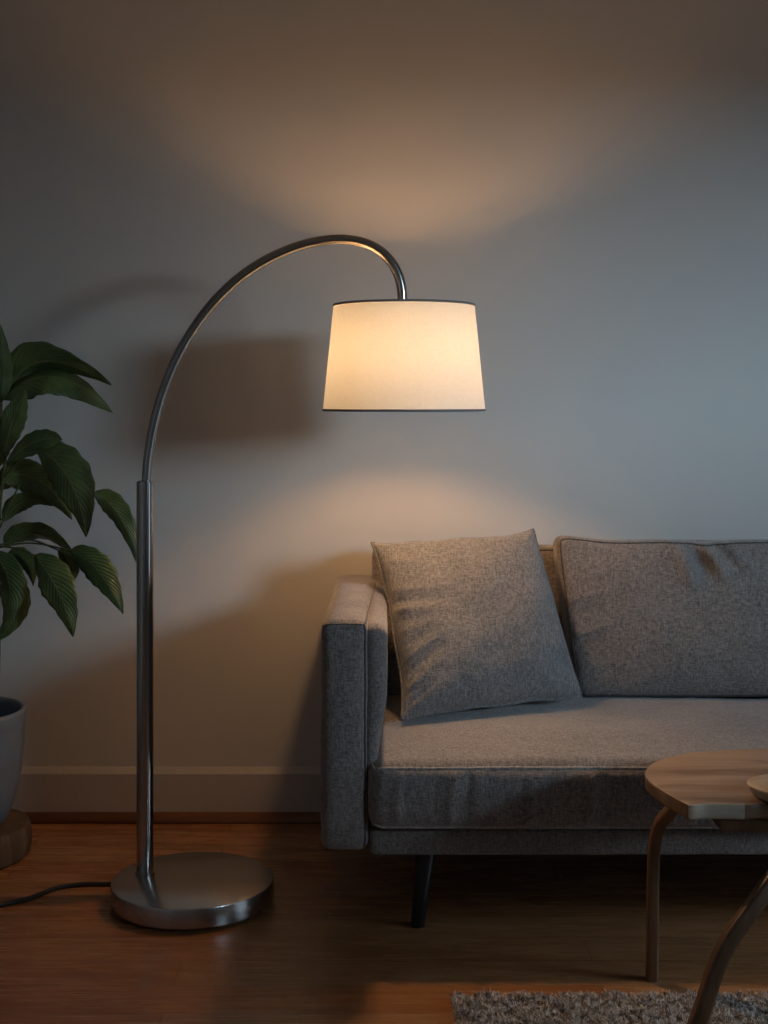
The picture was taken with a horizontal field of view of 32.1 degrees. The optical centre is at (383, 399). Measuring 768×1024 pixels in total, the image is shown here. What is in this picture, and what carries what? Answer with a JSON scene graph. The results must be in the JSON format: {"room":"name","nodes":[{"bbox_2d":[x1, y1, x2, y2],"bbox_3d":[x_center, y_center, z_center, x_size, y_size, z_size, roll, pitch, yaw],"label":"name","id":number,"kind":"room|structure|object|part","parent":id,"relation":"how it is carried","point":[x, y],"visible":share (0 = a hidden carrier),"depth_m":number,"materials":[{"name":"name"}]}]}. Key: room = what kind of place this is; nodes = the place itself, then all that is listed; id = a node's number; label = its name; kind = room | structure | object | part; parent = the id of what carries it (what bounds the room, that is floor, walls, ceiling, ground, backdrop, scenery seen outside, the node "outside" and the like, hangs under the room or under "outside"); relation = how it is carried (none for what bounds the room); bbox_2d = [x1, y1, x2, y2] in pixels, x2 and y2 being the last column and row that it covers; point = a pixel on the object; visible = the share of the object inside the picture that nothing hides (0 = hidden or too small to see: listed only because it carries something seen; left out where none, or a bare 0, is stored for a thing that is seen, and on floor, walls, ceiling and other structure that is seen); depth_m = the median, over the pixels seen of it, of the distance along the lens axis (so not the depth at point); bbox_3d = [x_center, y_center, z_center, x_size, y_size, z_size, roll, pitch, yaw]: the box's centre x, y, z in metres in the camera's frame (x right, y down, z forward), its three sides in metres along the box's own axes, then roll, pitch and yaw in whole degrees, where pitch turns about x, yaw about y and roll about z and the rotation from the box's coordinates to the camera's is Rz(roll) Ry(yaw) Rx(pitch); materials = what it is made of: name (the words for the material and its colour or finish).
{"room":"living room","nodes":[
{"label":"living room","id":0,"kind":"room"},
{"bbox_2d":[0,0,767,766],"bbox_3d":[0.350,-0.125,4.030,5.300,2.750,0.120,0,0,0],"label":"wall","id":1,"kind":"structure","parent":0,"point":[589,176],"depth_m":3.97,"materials":[{"name":"paint"}]},
{"bbox_2d":[11,767,320,811],"bbox_3d":[0.350,1.171,3.962,5.300,0.158,0.016,0,0,0],"label":"baseboard","id":2,"kind":"structure","parent":1,"relation":"attached to","point":[40,789],"depth_m":3.95,"materials":[{"name":"paint"}]},
{"bbox_2d":[23,812,320,823],"bbox_3d":[0.350,1.236,3.942,5.300,0.028,0.024,0,0,0],"label":"trim","id":3,"kind":"structure","parent":1,"relation":"attached to","point":[35,817],"depth_m":3.94,"materials":[{"name":"brown wood"}]},
{"bbox_2d":[0,824,767,1023],"bbox_3d":[0.350,1.300,0.885,5.500,0.100,6.370,0,0,0],"label":"floor","id":4,"kind":"structure","parent":0,"point":[336,942],"depth_m":3.09,"materials":[{"name":"brown wood"}]},
{"bbox_2d":[0,808,31,868],"bbox_3d":[-1.163,1.208,3.660,0.378,0.084,0.378,0,0,0],"label":"plant stand","id":5,"kind":"object","parent":4,"relation":"on","point":[16,830],"visible":0.93,"depth_m":3.61,"materials":[{"name":"brown wood"}]},
{"bbox_2d":[0,324,135,824],"bbox_3d":[-1.035,0.463,3.583,0.644,1.406,0.385,0,0,24],"label":"potted plant","id":6,"kind":"object","parent":5,"relation":"on","point":[64,480],"visible":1,"depth_m":3.59,"materials":[{"name":"green plant"}]},
{"bbox_3d":[-1.050,0.453,3.631,0.071,0.917,0.026,0,0,28],"label":"stem","id":7,"kind":"part","parent":6,"relation":"part of","materials":[{"name":"green plant"}]},
{"bbox_3d":[-1.163,1.007,3.660,0.349,0.318,0.349,0,0,0],"label":"pot","id":8,"kind":"part","parent":6,"relation":"part of","materials":[{"name":"grey ceramic"}]},
{"bbox_2d":[0,234,485,929],"bbox_3d":[-0.514,0.412,3.304,1.586,1.675,0.422,0,0,-14],"label":"floor lamp","id":9,"kind":"object","parent":4,"relation":"on","point":[401,354],"visible":1,"depth_m":3.31,"materials":[{"name":"metal"}]},
{"bbox_3d":[-0.937,1.240,3.322,0.775,0.019,0.173,0,0,-12],"label":"power cord","id":10,"kind":"part","parent":9,"relation":"part of","materials":[{"name":"black rubber"}]},
{"bbox_3d":[-0.275,-0.099,3.401,0.678,0.652,0.026,0,0,-7],"label":"arm","id":11,"kind":"part","parent":9,"relation":"part of","materials":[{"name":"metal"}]},
{"bbox_3d":[0.052,-0.109,3.440,0.418,0.270,0.418,0,0,0],"label":"lamp shade","id":12,"kind":"part","parent":9,"relation":"part of","materials":[{"name":"fabric"}]},
{"bbox_2d":[320,535,767,927],"bbox_3d":[1.007,0.813,3.449,2.308,0.877,0.875,0,0,0],"label":"sofa","id":13,"kind":"object","parent":4,"relation":"on","point":[666,640],"visible":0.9,"depth_m":3.17,"materials":[{"name":"grey fabric"}]},
{"bbox_3d":[-0.079,0.769,3.463,0.136,0.540,0.837,0,0,0],"label":"arm","id":14,"kind":"part","parent":13,"relation":"part of","materials":[{"name":"grey fabric"}]},
{"bbox_3d":[0.099,1.149,3.181,0.053,0.206,0.073,0,0,27],"label":"leg","id":15,"kind":"part","parent":13,"relation":"part of","materials":[{"name":"black wood"}]},
{"bbox_3d":[1.007,0.709,3.807,2.083,0.584,0.160,0,0,0],"label":"backrest","id":16,"kind":"part","parent":13,"relation":"part of","materials":[{"name":"grey fabric"}]},
{"bbox_2d":[370,528,582,719],"bbox_3d":[0.246,0.578,3.552,0.503,0.452,0.326,0,0,-15],"label":"throw pillow","id":17,"kind":"object","parent":13,"relation":"on","point":[475,622],"visible":1,"depth_m":3.46,"materials":[{"name":"grey fabric"}]},
{"bbox_2d":[368,695,767,828],"bbox_3d":[1.004,0.891,3.376,2.083,0.187,0.729,0,0,0],"label":"seat cushion","id":18,"kind":"object","parent":13,"relation":"on","point":[582,763],"depth_m":3.07,"materials":[{"name":"grey fabric"}]},
{"bbox_3d":[1.007,1.020,3.476,2.086,0.067,0.809,0,0,0],"label":"frame rail","id":19,"kind":"part","parent":13,"relation":"part of","materials":[{"name":"grey fabric"}]},
{"bbox_2d":[553,535,767,696],"bbox_3d":[0.880,0.589,3.672,0.810,0.430,0.210,0,0,0],"label":"cushion","id":20,"kind":"object","parent":13,"relation":"on","point":[638,617],"depth_m":3.59,"materials":[{"name":"grey fabric"}]},
{"bbox_2d":[448,988,767,1023],"bbox_3d":[1.071,1.236,2.141,1.879,0.026,1.299,0,0,0],"label":"rug","id":21,"kind":"object","parent":4,"relation":"on","point":[485,1008],"visible":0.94,"depth_m":2.71,"materials":[{"name":"grey carpet"}]},
{"bbox_2d":[645,749,767,1023],"bbox_3d":[0.872,0.995,2.703,0.699,0.510,0.577,0,0,0],"label":"coffee table","id":22,"kind":"object","parent":4,"relation":"on","point":[729,788],"visible":1,"depth_m":2.66,"materials":[{"name":"brown wood"}]},
{"bbox_3d":[0.631,1.029,2.821,0.179,0.443,0.045,0,0,42],"label":"leg","id":23,"kind":"part","parent":22,"relation":"part of","materials":[{"name":"brown wood"}]},
{"bbox_3d":[0.736,1.014,2.521,0.470,0.411,0.084,0,0,-31],"label":"leg","id":24,"kind":"part","parent":22,"relation":"part of","materials":[{"name":"brown wood"}]}
]}

